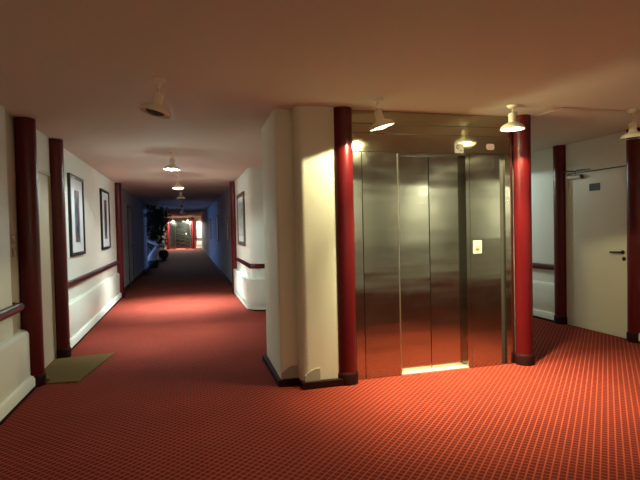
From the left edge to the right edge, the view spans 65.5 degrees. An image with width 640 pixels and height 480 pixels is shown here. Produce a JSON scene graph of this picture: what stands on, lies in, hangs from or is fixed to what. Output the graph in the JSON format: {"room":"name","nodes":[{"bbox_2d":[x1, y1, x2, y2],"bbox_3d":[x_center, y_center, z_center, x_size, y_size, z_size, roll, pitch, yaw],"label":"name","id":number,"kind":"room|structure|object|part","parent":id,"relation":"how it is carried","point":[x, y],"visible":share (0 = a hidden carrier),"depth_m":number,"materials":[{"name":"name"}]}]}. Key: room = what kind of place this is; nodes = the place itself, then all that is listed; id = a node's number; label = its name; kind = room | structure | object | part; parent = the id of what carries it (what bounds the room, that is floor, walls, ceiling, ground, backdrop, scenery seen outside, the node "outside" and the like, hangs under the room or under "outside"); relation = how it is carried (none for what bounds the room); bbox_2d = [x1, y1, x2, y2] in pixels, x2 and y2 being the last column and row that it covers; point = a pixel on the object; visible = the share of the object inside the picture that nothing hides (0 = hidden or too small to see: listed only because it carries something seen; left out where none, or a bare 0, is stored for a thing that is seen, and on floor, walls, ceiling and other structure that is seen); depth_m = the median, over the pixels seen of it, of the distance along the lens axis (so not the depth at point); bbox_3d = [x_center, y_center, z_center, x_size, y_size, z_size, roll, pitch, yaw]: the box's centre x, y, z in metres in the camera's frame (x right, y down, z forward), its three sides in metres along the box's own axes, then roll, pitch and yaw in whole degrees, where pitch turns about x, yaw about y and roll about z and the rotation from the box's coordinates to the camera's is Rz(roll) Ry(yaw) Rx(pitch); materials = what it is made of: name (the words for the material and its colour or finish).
{"room":"hotel corridor","nodes":[
{"label":"hotel corridor","id":0,"kind":"room"},
{"bbox_2d":[0,105,164,343],"bbox_3d":[-5.856,-0.076,15.667,0.250,2.500,39.700,-2,1,-15],"label":"wall","id":1,"kind":"structure","parent":0,"point":[94,258],"depth_m":7.59,"materials":[{"name":"white paint"}]},
{"bbox_2d":[0,302,23,321],"bbox_3d":[-1.631,0.666,0.509,0.106,0.082,8.209,-2,1,-15],"label":"trim","id":2,"kind":"structure","parent":1,"relation":"attached to","point":[15,308],"depth_m":4.13,"materials":[{"name":"red paint"}]},
{"bbox_2d":[5,112,20,332],"bbox_3d":[-2.764,0.125,4.478,0.017,2.500,0.480,-2,1,-15],"label":"trim","id":3,"kind":"structure","parent":1,"relation":"attached to","point":[9,120],"depth_m":4.49,"materials":[{"name":"beige paint"}]},
{"bbox_2d":[11,234,15,243],"bbox_3d":[-2.751,-0.011,4.474,0.017,0.084,0.084,-2,1,-15],"label":"light switch","id":4,"kind":"object","parent":1,"relation":"attached to","point":[13,236],"visible":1,"depth_m":4.45,"materials":[{"name":"beige plastic"}]},
{"bbox_2d":[12,247,15,256],"bbox_3d":[-2.748,0.110,4.477,0.017,0.084,0.084,-2,1,-15],"label":"light switch","id":5,"kind":"object","parent":1,"relation":"attached to","point":[14,248],"visible":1,"depth_m":4.45,"materials":[{"name":"beige plastic"}]},
{"bbox_2d":[0,330,30,403],"bbox_3d":[-1.652,1.119,0.570,0.132,0.452,8.322,-2,1,-15],"label":"trim","id":6,"kind":"structure","parent":1,"relation":"attached to","point":[15,351],"depth_m":4.16,"materials":[{"name":"white paint"}]},
{"bbox_2d":[0,376,35,425],"bbox_3d":[-1.632,1.381,0.594,0.169,0.126,8.348,-2,1,-15],"label":"baseboard","id":7,"kind":"structure","parent":1,"relation":"attached to","point":[14,400],"depth_m":4.09,"materials":[{"name":"white paint"}]},
{"bbox_2d":[38,169,56,367],"bbox_3d":[-2.989,0.314,5.156,0.204,2.100,0.920,-2,1,-15],"label":"door","id":8,"kind":"structure","parent":1,"relation":"in","point":[44,180],"depth_m":5.42,"materials":[{"name":"beige paint"}]},
{"bbox_2d":[67,173,85,256],"bbox_3d":[-3.344,-0.332,6.851,0.035,1.085,0.900,-2,1,-15],"label":"framed picture","id":9,"kind":"object","parent":1,"relation":"attached to","point":[75,185],"visible":1,"depth_m":6.79,"materials":[{"name":"black paper"}]},
{"bbox_2d":[74,190,80,241],"bbox_3d":[-3.351,-0.325,6.870,0.004,0.710,0.300,-2,1,-15],"label":"print","id":10,"kind":"object","parent":9,"relation":"attached to","point":[76,192],"depth_m":6.86},
{"bbox_2d":[68,260,118,287],"bbox_3d":[-3.699,0.525,8.270,0.060,0.082,5.125,-2,1,-15],"label":"trim","id":11,"kind":"structure","parent":1,"relation":"attached to","point":[75,281],"depth_m":7.52,"materials":[{"name":"red paint"}]},
{"bbox_2d":[69,273,119,338],"bbox_3d":[-3.725,0.979,8.272,0.125,0.452,5.125,-2,1,-15],"label":"trim","id":12,"kind":"structure","parent":1,"relation":"attached to","point":[83,308],"depth_m":7.53,"materials":[{"name":"white paint"}]},
{"bbox_2d":[70,293,121,350],"bbox_3d":[-3.701,1.242,8.283,0.162,0.126,5.125,-2,1,-15],"label":"baseboard","id":13,"kind":"structure","parent":1,"relation":"attached to","point":[79,336],"depth_m":7.43,"materials":[{"name":"white paint"}]},
{"bbox_2d":[99,188,110,249],"bbox_3d":[-3.997,-0.379,9.274,0.035,1.090,0.940,-2,1,-15],"label":"framed picture","id":14,"kind":"object","parent":1,"relation":"attached to","point":[104,195],"visible":1,"depth_m":9.22,"materials":[{"name":"black paper"}]},
{"bbox_2d":[104,200,107,238],"bbox_3d":[-4.004,-0.384,9.293,0.004,0.720,0.300,-2,1,-15],"label":"print","id":15,"kind":"object","parent":14,"relation":"attached to","point":[105,201],"depth_m":9.29},
{"bbox_2d":[127,205,133,286],"bbox_3d":[-5.088,0.145,13.444,0.085,2.130,1.040,-2,1,-15],"label":"door","id":16,"kind":"structure","parent":1,"relation":"in","point":[129,208],"depth_m":13.39,"materials":[{"name":"grey"}]},
{"bbox_2d":[124,269,144,290],"bbox_3d":[-5.319,1.146,14.290,0.025,0.100,6.880,-2,1,-15],"label":"baseboard","id":17,"kind":"structure","parent":1,"relation":"attached to","point":[143,271],"depth_m":14.09,"materials":[{"name":"grey wood"}]},
{"bbox_2d":[142,205,155,271],"bbox_3d":[-7.108,-0.099,20.664,0.130,2.360,6.400,-2,1,-15],"label":"window","id":18,"kind":"structure","parent":1,"relation":"in","point":[146,252],"depth_m":19.02,"materials":[{"name":"blue glass"}]},
{"bbox_3d":[-6.490,-0.066,18.345,0.006,2.180,1.540,-2,1,-15],"label":"pane","id":19,"kind":"part","parent":18,"relation":"part of","materials":[{"name":"clear glass"}]},
{"bbox_2d":[164,217,201,248],"bbox_3d":[-10.599,-0.555,39.913,10.700,2.500,0.200,-2,1,-15],"label":"wall","id":20,"kind":"structure","parent":0,"point":[197,220],"depth_m":39.99,"materials":[{"name":"white paint"}]},
{"bbox_2d":[169,217,191,248],"bbox_3d":[-11.093,-0.535,39.604,1.786,2.498,0.151,-2,1,-15],"label":"elevator","id":21,"kind":"object","parent":20,"relation":"attached to","point":[180,232],"visible":0.91,"depth_m":39.61,"materials":[{"name":"silver metal"}]},
{"bbox_3d":[-11.649,-0.328,39.469,0.356,2.115,0.130,-2,1,-15],"label":"panel","id":22,"kind":"part","parent":21,"relation":"part of","materials":[{"name":"silver metal"}]},
{"bbox_3d":[-11.316,-0.340,39.582,0.362,2.082,0.025,-2,1,-15],"label":"door","id":23,"kind":"part","parent":21,"relation":"part of","materials":[{"name":"silver metal"}]},
{"bbox_3d":[-11.118,-1.490,39.591,1.688,0.168,0.130,-2,1,-15],"label":"header panel","id":24,"kind":"part","parent":21,"relation":"part of","materials":[{"name":"silver metal"}]},
{"bbox_3d":[-10.957,-0.350,39.678,0.369,2.082,0.025,-2,1,-15],"label":"door","id":25,"kind":"part","parent":21,"relation":"part of","materials":[{"name":"silver metal"}]},
{"bbox_3d":[-10.578,-0.359,39.757,0.340,2.115,0.130,-2,1,-15],"label":"panel","id":26,"kind":"part","parent":21,"relation":"part of","materials":[{"name":"silver metal"}]},
{"bbox_2d":[195,241,201,246],"bbox_3d":[-7.970,0.296,40.552,4.340,0.452,0.125,-2,1,-15],"label":"trim","id":27,"kind":"structure","parent":20,"relation":"attached to","point":[197,244],"depth_m":40.01,"materials":[{"name":"white paint"}]},
{"bbox_2d":[201,167,264,281],"bbox_3d":[-2.879,-0.309,22.603,4.040,2.500,27.850,-2,1,-15],"label":"wall","id":28,"kind":"structure","parent":0,"point":[250,181],"depth_m":9.72,"materials":[{"name":"white paint"}]},
{"bbox_2d":[209,218,210,238],"bbox_3d":[-4.962,-0.510,22.478,0.035,0.900,1.200,-2,1,-15],"label":"framed picture","id":29,"kind":"object","parent":28,"relation":"attached to","point":[210,218],"visible":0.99,"depth_m":22.40,"materials":[{"name":"brown metal"}]},
{"bbox_2d":[202,250,231,286],"bbox_3d":[-5.146,0.923,23.376,0.025,0.100,25.020,-2,1,-15],"label":"baseboard","id":30,"kind":"structure","parent":28,"relation":"attached to","point":[213,263],"depth_m":16.39,"materials":[{"name":"grey wood"}]},
{"bbox_2d":[215,215,218,240],"bbox_3d":[-3.595,-0.419,17.410,0.035,0.900,1.100,-2,1,-15],"label":"framed picture","id":31,"kind":"object","parent":28,"relation":"attached to","point":[216,216],"visible":0.98,"depth_m":17.28,"materials":[{"name":"brown metal"}]},
{"bbox_2d":[226,217,229,240],"bbox_3d":[-2.404,-0.289,12.994,0.035,0.620,0.650,-2,1,-15],"label":"framed picture","id":32,"kind":"object","parent":28,"relation":"attached to","point":[227,218],"visible":1,"depth_m":12.85,"materials":[{"name":"brown metal"}]},
{"bbox_2d":[237,191,245,245],"bbox_3d":[-1.566,-0.412,9.867,0.035,1.020,1.160,-2,1,-15],"label":"framed picture","id":33,"kind":"object","parent":28,"relation":"attached to","point":[241,228],"visible":1,"depth_m":9.76,"materials":[{"name":"brown metal"}]},
{"bbox_2d":[239,202,242,235],"bbox_3d":[-1.564,-0.412,9.867,0.004,0.660,0.780,-2,1,-15],"label":"print","id":34,"kind":"object","parent":33,"relation":"attached to","point":[240,203],"depth_m":9.87},
{"bbox_2d":[233,269,265,305],"bbox_3d":[0.301,0.840,10.331,3.900,0.452,2.620,-2,1,-15],"label":"trim","id":35,"kind":"structure","parent":28,"relation":"attached to","point":[252,291],"depth_m":8.69,"materials":[{"name":"white paint"}]},
{"bbox_2d":[234,289,265,310],"bbox_3d":[0.307,1.103,10.337,3.900,0.126,2.620,-2,1,-15],"label":"baseboard","id":36,"kind":"structure","parent":28,"relation":"attached to","point":[251,307],"depth_m":8.70,"materials":[{"name":"white paint"}]},
{"bbox_2d":[236,257,264,268],"bbox_3d":[0.315,0.386,10.363,3.830,0.082,2.550,-2,1,-15],"label":"trim","id":37,"kind":"structure","parent":28,"relation":"attached to","point":[254,266],"depth_m":8.77,"materials":[{"name":"red paint"}]},
{"bbox_2d":[0,0,639,217],"bbox_3d":[-2.702,-1.551,18.925,15.100,0.150,45.000,-2,1,-15],"label":"ceiling","id":38,"kind":"structure","parent":0,"point":[84,70],"depth_m":3.37,"materials":[{"name":"beige paint"}]},
{"bbox_2d":[139,77,169,118],"bbox_3d":[-1.172,-1.003,3.519,0.211,0.271,0.216,-2,1,-15],"label":"ceiling lamp","id":39,"kind":"object","parent":38,"relation":"hanging from","point":[155,108],"visible":1,"depth_m":3.49,"materials":[{"name":"beige metal"}]},
{"bbox_3d":[-1.170,-0.921,3.521,0.211,0.108,0.216,-2,1,-15],"label":"lamp shade","id":40,"kind":"part","parent":39,"relation":"part of","materials":[{"name":"white metal"}]},
{"bbox_2d":[163,152,179,170],"bbox_3d":[-2.029,-1.073,6.788,0.216,0.249,0.216,-2,1,-15],"label":"ceiling lamp","id":41,"kind":"object","parent":38,"relation":"hanging from","point":[171,166],"visible":1,"depth_m":6.76,"materials":[{"name":"beige metal"}]},
{"bbox_3d":[-2.027,-0.996,6.790,0.216,0.083,0.216,-2,1,-15],"label":"lamp shade","id":42,"kind":"part","parent":41,"relation":"part of","materials":[{"name":"beige ceramic"}]},
{"bbox_2d":[172,174,183,188],"bbox_3d":[-2.713,-1.110,9.504,0.216,0.276,0.216,-2,1,-15],"label":"ceiling lamp","id":43,"kind":"object","parent":38,"relation":"hanging from","point":[177,186],"visible":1,"depth_m":9.47,"materials":[{"name":"beige metal"}]},
{"bbox_3d":[-2.711,-1.022,9.506,0.216,0.073,0.216,-2,1,-15],"label":"lamp shade","id":44,"kind":"part","parent":43,"relation":"part of","materials":[{"name":"beige ceramic"}]},
{"bbox_2d":[176,189,184,198],"bbox_3d":[-3.527,-1.169,12.598,0.216,0.271,0.216,-2,1,-15],"label":"ceiling lamp","id":45,"kind":"object","parent":38,"relation":"hanging from","point":[180,194],"visible":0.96,"depth_m":12.57,"materials":[{"name":"metal"}]},
{"bbox_2d":[370,97,393,130],"bbox_3d":[0.524,-1.059,4.214,0.210,0.267,0.216,-2,1,-15],"label":"ceiling lamp","id":46,"kind":"object","parent":38,"relation":"hanging from","point":[381,122],"visible":1,"depth_m":4.17,"materials":[{"name":"beige metal"}]},
{"bbox_3d":[0.526,-0.981,4.216,0.210,0.110,0.216,-2,1,-15],"label":"lamp shade","id":47,"kind":"part","parent":46,"relation":"part of","materials":[{"name":"white metal"}]},
{"bbox_2d":[500,104,524,131],"bbox_3d":[1.757,-1.113,4.545,0.216,0.231,0.216,-2,1,-15],"label":"ceiling lamp","id":48,"kind":"object","parent":38,"relation":"hanging from","point":[512,125],"visible":1,"depth_m":4.51,"materials":[{"name":"beige metal"}]},
{"bbox_3d":[1.758,-1.047,4.547,0.216,0.073,0.216,-2,1,-15],"label":"lamp shade","id":49,"kind":"part","parent":48,"relation":"part of","materials":[{"name":"white metal"}]},
{"bbox_2d":[620,109,639,139],"bbox_3d":[3.045,-1.121,4.840,0.216,0.286,0.216,-2,1,-15],"label":"ceiling lamp","id":50,"kind":"object","parent":38,"relation":"hanging from","point":[632,134],"visible":1,"depth_m":4.81,"materials":[{"name":"white metal"}]},
{"bbox_3d":[3.047,-1.026,4.843,0.216,0.080,0.216,-2,1,-15],"label":"lamp shade","id":51,"kind":"part","parent":50,"relation":"part of","materials":[{"name":"white metal"}]},
{"bbox_2d":[0,248,639,479],"bbox_3d":[-2.643,1.073,18.988,15.100,0.100,45.000,-2,1,-15],"label":"floor","id":52,"kind":"structure","parent":0,"point":[187,391],"depth_m":3.83,"materials":[{"name":"red carpet"}]},
{"bbox_2d":[14,117,46,387],"bbox_3d":[-2.723,0.121,4.665,0.202,2.496,0.202,-2,1,-15],"label":"round column","id":53,"kind":"structure","parent":52,"relation":"on","point":[25,141],"depth_m":4.59,"materials":[{"name":"red paint"}]},
{"bbox_2d":[49,138,71,358],"bbox_3d":[-3.004,0.102,5.708,0.202,2.496,0.202,-2,1,-15],"label":"round column","id":54,"kind":"structure","parent":52,"relation":"on","point":[56,153],"depth_m":5.64,"materials":[{"name":"red paint"}]},
{"bbox_2d":[45,353,114,383],"bbox_3d":[-2.559,1.345,5.239,0.615,0.013,1.090,-2,1,-15],"label":"door mat","id":55,"kind":"object","parent":52,"relation":"on","point":[71,369],"visible":0.86,"depth_m":5.21,"materials":[{"name":"beige fabric"}]},
{"bbox_2d":[114,183,124,297],"bbox_3d":[-4.386,0.010,10.834,0.198,2.496,0.198,-2,1,-15],"label":"round column","id":56,"kind":"structure","parent":52,"relation":"on","point":[118,199],"depth_m":10.76,"materials":[{"name":"red paint"}]},
{"bbox_2d":[145,204,171,267],"bbox_3d":[-6.698,-0.190,19.658,1.763,2.574,1.524,-2,1,-15],"label":"potted plant","id":57,"kind":"object","parent":52,"relation":"on","point":[158,218],"visible":0.73,"depth_m":19.50,"materials":[{"name":"green plant"}]},
{"bbox_3d":[-6.559,0.946,19.588,0.440,0.300,0.440,-2,1,-15],"label":"pot","id":58,"kind":"part","parent":57,"relation":"part of","materials":[{"name":"grey"}]},
{"bbox_2d":[158,234,168,258],"bbox_3d":[-7.989,0.315,25.410,0.658,1.345,0.585,-2,1,-15],"label":"potted plant","id":59,"kind":"object","parent":52,"relation":"on","point":[163,254],"visible":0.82,"depth_m":25.28,"materials":[{"name":"green plant"}]},
{"bbox_3d":[-7.987,0.757,25.415,0.500,0.460,0.500,-2,1,-15],"label":"pot","id":60,"kind":"part","parent":59,"relation":"part of","materials":[{"name":"grey ceramic"}]},
{"bbox_2d":[167,218,169,248],"bbox_3d":[-11.993,-0.507,39.284,0.190,2.496,0.190,-2,1,-15],"label":"round column","id":61,"kind":"structure","parent":52,"relation":"on","point":[168,246],"depth_m":39.22,"materials":[{"name":"red paint"}]},
{"bbox_2d":[191,217,193,248],"bbox_3d":[-10.166,-0.559,39.775,0.190,2.496,0.190,-2,1,-15],"label":"round column","id":62,"kind":"structure","parent":52,"relation":"on","point":[192,220],"depth_m":39.72,"materials":[{"name":"red paint"}]},
{"bbox_2d":[230,181,236,293],"bbox_3d":[-1.906,-0.053,11.159,0.198,2.496,0.198,-2,1,-15],"label":"round column","id":63,"kind":"structure","parent":52,"relation":"on","point":[232,184],"depth_m":11.08,"materials":[{"name":"red paint"}]},
{"bbox_2d":[334,106,357,385],"bbox_3d":[0.220,0.059,4.540,0.210,2.496,0.210,-2,1,-15],"label":"round column","id":64,"kind":"structure","parent":52,"relation":"on","point":[343,153],"depth_m":4.46,"materials":[{"name":"red paint"}]},
{"bbox_2d":[513,114,534,365],"bbox_3d":[2.049,0.006,5.022,0.190,2.496,0.190,-2,1,-15],"label":"round column","id":65,"kind":"structure","parent":52,"relation":"on","point":[524,355],"depth_m":4.96,"materials":[{"name":"red paint"}]},
{"bbox_2d":[553,145,566,323],"bbox_3d":[3.394,-0.072,7.015,0.202,2.496,0.202,-2,1,-15],"label":"round column","id":66,"kind":"structure","parent":52,"relation":"on","point":[559,151],"depth_m":6.95,"materials":[{"name":"red paint"}]},
{"bbox_2d":[626,127,639,342],"bbox_3d":[3.709,-0.051,5.847,0.202,2.496,0.202,-2,1,-15],"label":"round column","id":67,"kind":"structure","parent":52,"relation":"on","point":[632,146],"depth_m":5.79,"materials":[{"name":"red paint"}]},
{"bbox_2d":[261,106,515,380],"bbox_3d":[0.546,0.014,5.992,2.575,2.500,2.715,-2,1,-15],"label":"wall","id":68,"kind":"structure","parent":0,"point":[298,156],"depth_m":4.47,"materials":[{"name":"beige paint"}]},
{"bbox_2d":[281,366,319,381],"bbox_3d":[-0.176,1.203,4.495,0.365,0.108,0.118,-1,2,23],"label":"trim","id":69,"kind":"structure","parent":68,"relation":"attached to","point":[291,372],"depth_m":4.51,"materials":[{"name":"beige paint"}]},
{"bbox_2d":[262,354,343,389],"bbox_3d":[-0.206,1.277,4.937,0.565,0.060,1.125,-2,1,-15],"label":"baseboard","id":70,"kind":"structure","parent":68,"relation":"attached to","point":[335,382],"depth_m":4.47,"materials":[{"name":"red"}]},
{"bbox_2d":[352,110,514,379],"bbox_3d":[1.120,0.030,4.861,1.786,2.498,0.151,-2,1,-15],"label":"elevator","id":71,"kind":"object","parent":68,"relation":"attached to","point":[433,192],"visible":0.9,"depth_m":4.86,"materials":[{"name":"silver metal"}]},
{"bbox_3d":[0.564,0.237,4.726,0.356,2.115,0.130,-2,1,-15],"label":"panel","id":72,"kind":"part","parent":71,"relation":"part of","materials":[{"name":"silver metal"}]},
{"bbox_3d":[0.897,0.226,4.838,0.362,2.082,0.025,-2,1,-15],"label":"door","id":73,"kind":"part","parent":71,"relation":"part of","materials":[{"name":"silver metal"}]},
{"bbox_3d":[1.094,-0.925,4.847,1.688,0.168,0.130,-2,1,-15],"label":"header panel","id":74,"kind":"part","parent":71,"relation":"part of","materials":[{"name":"silver metal"}]},
{"bbox_3d":[1.103,0.220,4.870,0.760,2.118,0.130,-2,1,-15],"label":"door frame","id":75,"kind":"part","parent":71,"relation":"part of","materials":[{"name":"silver metal"}]},
{"bbox_3d":[1.117,1.269,4.861,0.720,0.021,0.083,-2,1,-15],"label":"sill","id":76,"kind":"part","parent":71,"relation":"part of","materials":[{"name":"silver metal"}]},
{"bbox_3d":[1.255,0.215,4.935,0.369,2.082,0.025,-2,1,-15],"label":"door","id":77,"kind":"part","parent":71,"relation":"part of","materials":[{"name":"silver metal"}]},
{"bbox_3d":[1.556,0.069,4.918,0.093,0.131,0.012,-2,1,-15],"label":"call plate","id":78,"kind":"part","parent":71,"relation":"part of","materials":[{"name":"beige plastic"}]},
{"bbox_3d":[1.635,0.206,5.014,0.340,2.115,0.130,-2,1,-15],"label":"panel","id":79,"kind":"part","parent":71,"relation":"part of","materials":[{"name":"silver metal"}]},
{"bbox_2d":[531,131,625,337],"bbox_3d":[3.416,-0.083,7.394,0.200,2.500,5.300,-2,1,-15],"label":"wall","id":80,"kind":"structure","parent":0,"point":[607,151],"depth_m":7.23,"materials":[{"name":"white paint"}]},
{"bbox_2d":[532,262,553,269],"bbox_3d":[3.054,0.373,8.327,0.060,0.082,2.525,-2,1,-15],"label":"trim","id":81,"kind":"structure","parent":80,"relation":"attached to","point":[534,265],"depth_m":7.35,"materials":[{"name":"red paint"}]},
{"bbox_2d":[533,280,554,312],"bbox_3d":[3.100,0.825,8.348,0.125,0.452,2.525,-2,1,-15],"label":"trim","id":82,"kind":"structure","parent":80,"relation":"attached to","point":[543,292],"depth_m":7.35,"materials":[{"name":"white paint"}]},
{"bbox_2d":[533,308,554,321],"bbox_3d":[3.088,1.089,8.349,0.162,0.126,2.525,-2,1,-15],"label":"baseboard","id":83,"kind":"structure","parent":80,"relation":"attached to","point":[540,314],"depth_m":7.32,"materials":[{"name":"white paint"}]},
{"bbox_2d":[536,107,639,120],"bbox_3d":[3.036,-1.272,5.058,1.680,0.014,0.370,-2,1,-15],"label":"trim","id":84,"kind":"structure","parent":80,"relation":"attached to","point":[584,113],"depth_m":4.97,"materials":[{"name":"beige paint"}]},
{"bbox_2d":[563,165,626,336],"bbox_3d":[3.528,0.124,6.428,0.157,2.127,1.060,-2,1,-15],"label":"door","id":85,"kind":"structure","parent":80,"relation":"in","point":[596,209],"depth_m":6.42,"materials":[{"name":"beige paint"}]},
{"bbox_3d":[3.584,0.136,6.443,0.042,2.100,1.060,-2,1,-15],"label":"frame","id":86,"kind":"part","parent":85,"relation":"part of","materials":[{"name":"beige paint"}]},
{"bbox_3d":[3.405,-0.910,6.676,0.106,0.067,0.468,-2,1,-15],"label":"closer arm","id":87,"kind":"part","parent":85,"relation":"part of","materials":[{"name":"grey metal"}]},
{"bbox_3d":[3.633,0.148,6.088,0.060,0.052,0.171,-2,1,-15],"label":"lever handle","id":88,"kind":"part","parent":85,"relation":"part of","materials":[{"name":"black plastic"}]}
]}

